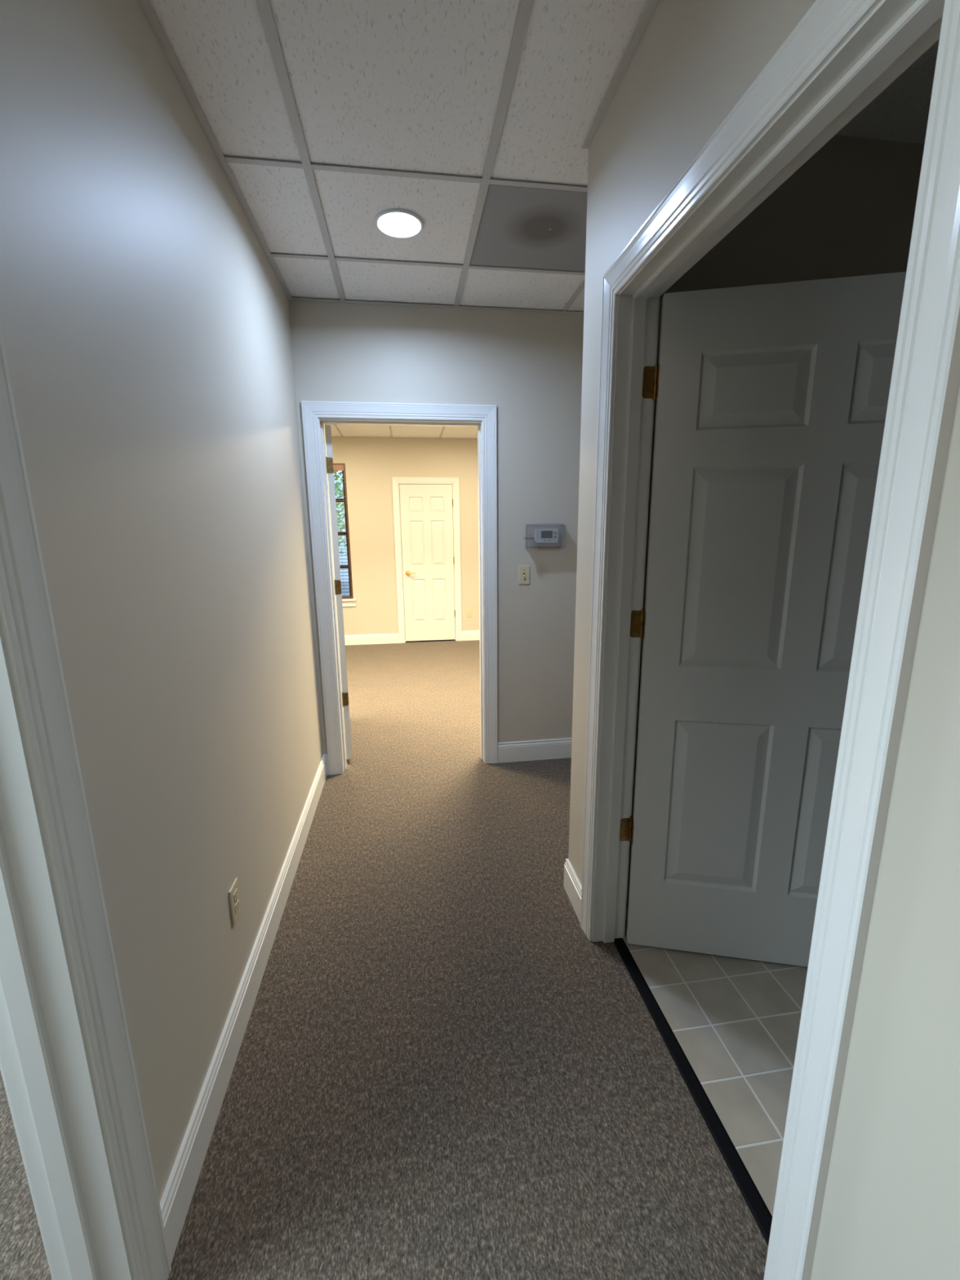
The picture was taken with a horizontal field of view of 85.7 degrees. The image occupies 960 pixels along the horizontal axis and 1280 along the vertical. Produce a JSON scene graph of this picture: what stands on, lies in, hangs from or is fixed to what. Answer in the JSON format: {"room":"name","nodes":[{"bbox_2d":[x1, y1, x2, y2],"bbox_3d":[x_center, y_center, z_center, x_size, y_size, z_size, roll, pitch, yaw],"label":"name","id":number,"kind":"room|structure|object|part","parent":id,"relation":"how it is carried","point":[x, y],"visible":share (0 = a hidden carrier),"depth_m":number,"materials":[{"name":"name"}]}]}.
{"room":"office hallway","nodes":[
{"label":"office hallway","id":0,"kind":"room"},
{"bbox_2d":[0,0,323,1203],"bbox_3d":[-0.661,0.087,0.262,0.125,2.745,5.659,-2,12,-8],"label":"wall","id":1,"kind":"structure","parent":0,"point":[144,316],"depth_m":1.18,"materials":[{"name":"beige paint"}]},
{"bbox_2d":[0,324,171,1279],"bbox_3d":[-0.659,0.327,0.312,0.161,2.252,1.096,-2,12,-8],"label":"door","id":2,"kind":"structure","parent":1,"relation":"in","point":[68,1069],"depth_m":0.84,"materials":[{"name":"white paint"}]},
{"bbox_3d":[-0.802,0.228,0.794,0.018,2.252,0.083,-2,12,-8],"label":"casing","id":3,"kind":"part","parent":2,"relation":"part of","materials":[{"name":"white paint"}]},
{"bbox_2d":[228,877,240,925],"bbox_3d":[-0.749,0.799,1.584,0.009,0.114,0.070,-2,12,-8],"label":"power outlet","id":4,"kind":"object","parent":1,"relation":"attached to","point":[233,893],"visible":1,"depth_m":1.57,"materials":[{"name":"beige plastic"}]},
{"bbox_2d":[233,888,237,902],"bbox_3d":[-0.747,0.780,1.581,0.004,0.027,0.033,-2,12,-8],"label":"receptacle","id":5,"kind":"object","parent":4,"relation":"attached to","point":[235,891],"depth_m":1.58,"materials":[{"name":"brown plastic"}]},
{"bbox_2d":[235,899,239,913],"bbox_3d":[-0.746,0.818,1.589,0.004,0.027,0.033,-2,12,-8],"label":"receptacle","id":6,"kind":"object","parent":4,"relation":"attached to","point":[237,902],"depth_m":1.59,"materials":[{"name":"beige plastic"}]},
{"bbox_2d":[160,754,328,1264],"bbox_3d":[-0.573,1.359,0.540,0.028,0.138,5.659,-2,12,-8],"label":"baseboard","id":7,"kind":"structure","parent":1,"relation":"attached to","point":[175,1201],"depth_m":1.45,"materials":[{"name":"white paint"}]},
{"bbox_3d":[-0.973,0.789,3.275,0.028,0.138,0.014,-2,12,-8],"label":"baseboard","id":8,"kind":"part","parent":7,"relation":"part of","materials":[{"name":"white paint"}]},
{"bbox_2d":[0,639,768,1279],"bbox_3d":[-0.665,1.036,2.548,6.300,0.050,9.908,-2,12,-8],"label":"floor","id":9,"kind":"structure","parent":0,"point":[438,1073],"depth_m":1.47,"materials":[{"name":"carpet"}]},
{"bbox_2d":[328,424,477,439],"bbox_3d":[-0.756,-2.244,4.848,5.600,0.051,3.999,-2,12,-8],"label":"ceiling","id":10,"kind":"structure","parent":0,"point":[337,430],"depth_m":6.26,"materials":[{"name":"white tile"}]},
{"bbox_2d":[331,436,479,635],"bbox_3d":[-1.018,-1.313,7.015,5.400,2.718,0.200,-2,12,-8],"label":"wall","id":11,"kind":"structure","parent":0,"point":[371,463],"depth_m":6.83,"materials":[{"name":"beige paint"}]},
{"bbox_2d":[333,462,355,606],"bbox_3d":[-2.168,-1.347,6.781,0.982,1.842,0.175,-2,12,-8],"label":"window","id":12,"kind":"structure","parent":11,"relation":"in","point":[347,600],"depth_m":6.84,"materials":[{"name":"brown wood"}]},
{"bbox_3d":[-2.169,-1.815,6.732,0.784,0.044,0.060,-2,12,-8],"label":"rail","id":13,"kind":"part","parent":12,"relation":"part of","materials":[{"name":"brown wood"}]},
{"bbox_3d":[-1.837,-1.380,6.810,0.002,1.597,0.002,-2,12,-8],"label":"blind cord","id":14,"kind":"part","parent":12,"relation":"part of","materials":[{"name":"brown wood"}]},
{"bbox_3d":[-2.165,-1.399,6.820,0.784,0.044,0.060,-2,12,-8],"label":"rail","id":15,"kind":"part","parent":12,"relation":"part of","materials":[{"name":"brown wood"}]},
{"bbox_3d":[-2.160,-0.974,6.909,0.784,0.044,0.060,-2,12,-8],"label":"rail","id":16,"kind":"part","parent":12,"relation":"part of","materials":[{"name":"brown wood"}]},
{"bbox_3d":[-2.151,-0.523,6.888,0.982,0.025,0.045,-2,12,-8],"label":"sill","id":17,"kind":"part","parent":12,"relation":"part of","materials":[{"name":"white paint"}]},
{"bbox_2d":[344,630,479,644],"bbox_3d":[-0.721,0.355,5.330,5.400,0.138,3.824,-2,12,-8],"label":"baseboard","id":18,"kind":"structure","parent":11,"relation":"attached to","point":[383,638],"depth_m":7.12,"materials":[{"name":"white paint"}]},
{"bbox_3d":[0.713,-0.096,7.412,1.958,0.138,0.014,-2,12,-8],"label":"baseboard","id":19,"kind":"part","parent":18,"relation":"part of","materials":[{"name":"white paint"}]},
{"bbox_2d":[391,476,462,643],"bbox_3d":[-0.705,-1.061,7.042,0.876,2.205,0.178,-2,12,-8],"label":"door","id":20,"kind":"structure","parent":11,"relation":"in","point":[426,509],"depth_m":7.00,"materials":[{"name":"white paint"}]},
{"bbox_3d":[-1.092,-1.037,6.949,0.083,2.205,0.018,-2,12,-8],"label":"casing","id":21,"kind":"part","parent":20,"relation":"part of","materials":[{"name":"white paint"}]},
{"bbox_3d":[-0.935,-0.900,6.981,0.138,0.066,0.060,-2,12,-8],"label":"lever handle","id":22,"kind":"part","parent":20,"relation":"part of","materials":[{"name":"gold metal"}]},
{"bbox_3d":[-0.849,-1.790,6.858,0.160,0.188,0.033,-2,12,-8],"label":"panel","id":23,"kind":"part","parent":20,"relation":"part of","materials":[{"name":"white paint"}]},
{"bbox_3d":[-0.844,-1.298,6.961,0.160,0.580,0.033,-2,12,-8],"label":"panel","id":24,"kind":"part","parent":20,"relation":"part of","materials":[{"name":"white paint"}]},
{"bbox_3d":[-0.837,-0.541,7.120,0.160,0.574,0.033,-2,12,-8],"label":"panel","id":25,"kind":"part","parent":20,"relation":"part of","materials":[{"name":"white paint"}]},
{"bbox_3d":[-0.710,-2.091,6.786,0.876,0.083,0.018,-2,12,-8],"label":"head casing","id":26,"kind":"part","parent":20,"relation":"part of","materials":[{"name":"white paint"}]},
{"bbox_3d":[-0.573,-1.800,6.896,0.160,0.188,0.033,-2,12,-8],"label":"panel","id":27,"kind":"part","parent":20,"relation":"part of","materials":[{"name":"white paint"}]},
{"bbox_3d":[-0.568,-1.309,6.999,0.160,0.580,0.033,-2,12,-8],"label":"panel","id":28,"kind":"part","parent":20,"relation":"part of","materials":[{"name":"white paint"}]},
{"bbox_3d":[-0.561,-0.552,7.158,0.160,0.574,0.033,-2,12,-8],"label":"panel","id":29,"kind":"part","parent":20,"relation":"part of","materials":[{"name":"white paint"}]},
{"bbox_3d":[-0.307,-1.068,7.058,0.083,2.205,0.018,-2,12,-8],"label":"casing","id":30,"kind":"part","parent":20,"relation":"part of","materials":[{"name":"white paint"}]},
{"bbox_2d":[466,608,471,617],"bbox_3d":[-0.153,-0.372,7.230,0.070,0.114,0.009,-2,12,-8],"label":"power outlet","id":31,"kind":"object","parent":11,"relation":"attached to","point":[468,611],"visible":1,"depth_m":7.23,"materials":[{"name":"beige plastic"}]},
{"bbox_2d":[288,299,583,754],"bbox_3d":[-0.455,-0.521,3.149,5.400,2.745,0.125,-2,12,-8],"label":"wall","id":32,"kind":"structure","parent":0,"point":[526,365],"depth_m":3.01,"materials":[{"name":"beige paint"}]},
{"bbox_2d":[301,400,497,775],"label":"door frame","id":33,"kind":"structure","parent":32,"relation":"in","point":[317,415],"depth_m":3.08,"materials":[{"name":"white paint"}]},
{"bbox_3d":[-0.927,-0.228,3.067,0.083,2.212,0.018,-2,12,-8],"label":"casing","id":34,"kind":"part","parent":33,"relation":"part of","materials":[{"name":"white paint"}]},
{"bbox_3d":[-0.442,-1.289,2.917,1.085,0.083,0.018,-2,12,-8],"label":"head casing","id":35,"kind":"part","parent":33,"relation":"part of","materials":[{"name":"white paint"}]},
{"bbox_3d":[0.065,-0.266,3.204,0.083,2.212,0.018,-2,12,-8],"label":"casing","id":36,"kind":"part","parent":33,"relation":"part of","materials":[{"name":"white paint"}]},
{"bbox_2d":[518,565,529,584],"bbox_3d":[0.274,-0.403,3.207,0.070,0.114,0.018,-2,12,-8],"label":"light switch","id":37,"kind":"object","parent":32,"relation":"attached to","point":[523,571],"visible":1,"depth_m":3.21,"materials":[{"name":"beige plastic"}]},
{"bbox_2d":[497,737,572,763],"bbox_3d":[0.807,0.720,3.520,1.397,0.138,0.014,-2,12,-8],"label":"baseboard","id":38,"kind":"structure","parent":32,"relation":"attached to","point":[552,748],"depth_m":3.45,"materials":[{"name":"white paint"}]},
{"bbox_2d":[534,528,558,542],"bbox_3d":[0.407,-0.638,3.170,0.146,0.083,0.031,-2,12,-8],"label":"thermostat","id":39,"kind":"object","parent":32,"relation":"attached to","point":[541,535],"visible":1,"depth_m":3.16,"materials":[{"name":"white plastic"}]},
{"bbox_2d":[138,0,939,314],"bbox_3d":[-0.350,-1.253,-0.014,6.400,0.054,5.779,-2,12,-8],"label":"ceiling","id":40,"kind":"structure","parent":0,"point":[322,117],"depth_m":1.55,"materials":[{"name":"white tile"}]},
{"bbox_2d":[374,208,423,239],"bbox_3d":[-0.325,-1.677,2.083,0.196,0.020,0.196,-2,12,-8],"label":"recessed light","id":41,"kind":"object","parent":40,"relation":"in","point":[396,223],"visible":1,"depth_m":2.08,"materials":[{"name":"white plastic"}]},
{"bbox_2d":[469,184,587,272],"bbox_3d":[0.278,-1.697,2.166,0.600,0.005,0.600,-2,12,-8],"label":"air vent","id":42,"kind":"object","parent":40,"relation":"attached to","point":[526,228],"visible":0.72,"depth_m":2.14,"materials":[{"name":"grey metal"}]},
{"bbox_2d":[622,902,807,1215],"bbox_3d":[1.752,1.353,0.914,2.186,0.052,2.929,-2,12,-8],"label":"floor","id":43,"kind":"structure","parent":0,"point":[735,1021],"depth_m":1.58,"materials":[{"name":"grey tile"}]},
{"bbox_2d":[613,937,772,1244],"bbox_3d":[0.583,1.218,1.490,0.041,0.006,0.970,-2,12,-8],"label":"threshold strip","id":44,"kind":"object","parent":43,"relation":"on","point":[747,1187],"visible":0.77,"depth_m":1.38,"materials":[{"name":"black rubber"}]},
{"bbox_2d":[568,0,959,1279],"bbox_3d":[0.734,0.165,-0.174,0.120,2.745,4.389,-2,12,-8],"label":"wall","id":45,"kind":"structure","parent":0,"point":[891,1210],"depth_m":0.73,"materials":[{"name":"beige paint"}]},
{"bbox_2d":[563,858,582,922],"bbox_3d":[1.329,1.416,0.181,1.328,0.138,4.403,-2,12,-8],"label":"baseboard","id":46,"kind":"structure","parent":45,"relation":"attached to","point":[572,886],"depth_m":2.11,"materials":[{"name":"white paint"}]},
{"bbox_2d":[580,0,959,1279],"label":"door","id":47,"kind":"structure","parent":45,"relation":"in","point":[803,428],"depth_m":1.50,"materials":[{"name":"white paint"}]},
{"bbox_3d":[0.393,0.016,1.744,0.018,2.252,0.083,-2,12,-8],"label":"casing","id":48,"kind":"part","parent":47,"relation":"part of","materials":[{"name":"white paint"}]},
{"bbox_3d":[0.530,0.011,1.763,0.018,2.252,0.083,-2,12,-8],"label":"casing","id":49,"kind":"part","parent":47,"relation":"part of","materials":[{"name":"white paint"}]},
{"bbox_3d":[0.799,0.562,1.761,0.284,0.590,0.033,2,12,11],"label":"panel","id":50,"kind":"part","parent":47,"relation":"part of","materials":[{"name":"white paint"}]},
{"bbox_3d":[0.791,-0.215,1.598,0.284,0.596,0.033,2,12,11],"label":"panel","id":51,"kind":"part","parent":47,"relation":"part of","materials":[{"name":"white paint"}]},
{"bbox_3d":[0.456,-0.941,1.021,0.018,0.083,1.117,-2,12,-8],"label":"head casing","id":52,"kind":"part","parent":47,"relation":"part of","materials":[{"name":"white paint"}]},
{"bbox_3d":[0.786,-0.720,1.492,0.284,0.194,0.033,2,12,11],"label":"panel","id":53,"kind":"part","parent":47,"relation":"part of","materials":[{"name":"white paint"}]},
{"bbox_3d":[0.593,-0.946,1.039,0.018,0.083,1.117,-2,12,-8],"label":"head casing","id":54,"kind":"part","parent":47,"relation":"part of","materials":[{"name":"white paint"}]},
{"bbox_3d":[1.194,0.573,1.688,0.284,0.590,0.033,2,12,11],"label":"panel","id":55,"kind":"part","parent":47,"relation":"part of","materials":[{"name":"white paint"}]},
{"bbox_3d":[1.186,-0.203,1.525,0.284,0.596,0.033,2,12,11],"label":"panel","id":56,"kind":"part","parent":47,"relation":"part of","materials":[{"name":"white paint"}]},
{"bbox_3d":[0.540,0.225,0.742,0.018,2.252,0.083,-2,12,-8],"label":"casing","id":57,"kind":"part","parent":47,"relation":"part of","materials":[{"name":"white paint"}]},
{"bbox_3d":[1.181,-0.708,1.419,0.284,0.194,0.033,2,12,11],"label":"panel","id":58,"kind":"part","parent":47,"relation":"part of","materials":[{"name":"white paint"}]},
{"bbox_2d":[626,134,924,902],"bbox_3d":[1.552,-0.310,2.049,2.144,2.745,0.120,-2,12,-8],"label":"wall","id":59,"kind":"structure","parent":0,"point":[849,210],"depth_m":1.70,"materials":[{"name":"beige paint"}]},
{"label":"outside","id":60,"kind":"structure","parent":0,"visible":0},
{"bbox_2d":[341,582,349,595],"bbox_3d":[-3.336,-2.997,23.348,50.000,0.050,32.592,-2,12,-8],"label":"ground","id":61,"kind":"structure","parent":60,"point":[342,584],"depth_m":17.20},
{"bbox_2d":[333,471,345,543],"bbox_3d":[-4.330,-2.752,12.214,2.445,4.283,2.463,-2,12,-8],"label":"tree","id":62,"kind":"object","parent":61,"relation":"on","point":[335,475],"visible":0.04,"depth_m":12.26,"materials":[{"name":"green plant"}]},
{"bbox_2d":[333,471,346,554],"bbox_3d":[-3.591,-4.214,16.132,3.435,5.572,3.454,-2,12,-8],"label":"tree","id":63,"kind":"object","parent":61,"relation":"on","point":[340,472],"visible":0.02,"depth_m":15.71,"materials":[{"name":"green plant"}]},
{"bbox_2d":[334,480,348,582],"bbox_3d":[-7.210,-4.530,21.705,20.000,3.700,6.060,-2,12,-8],"label":"building","id":64,"kind":"structure","parent":61,"relation":"on","point":[342,562],"depth_m":19.18,"materials":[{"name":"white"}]}
]}

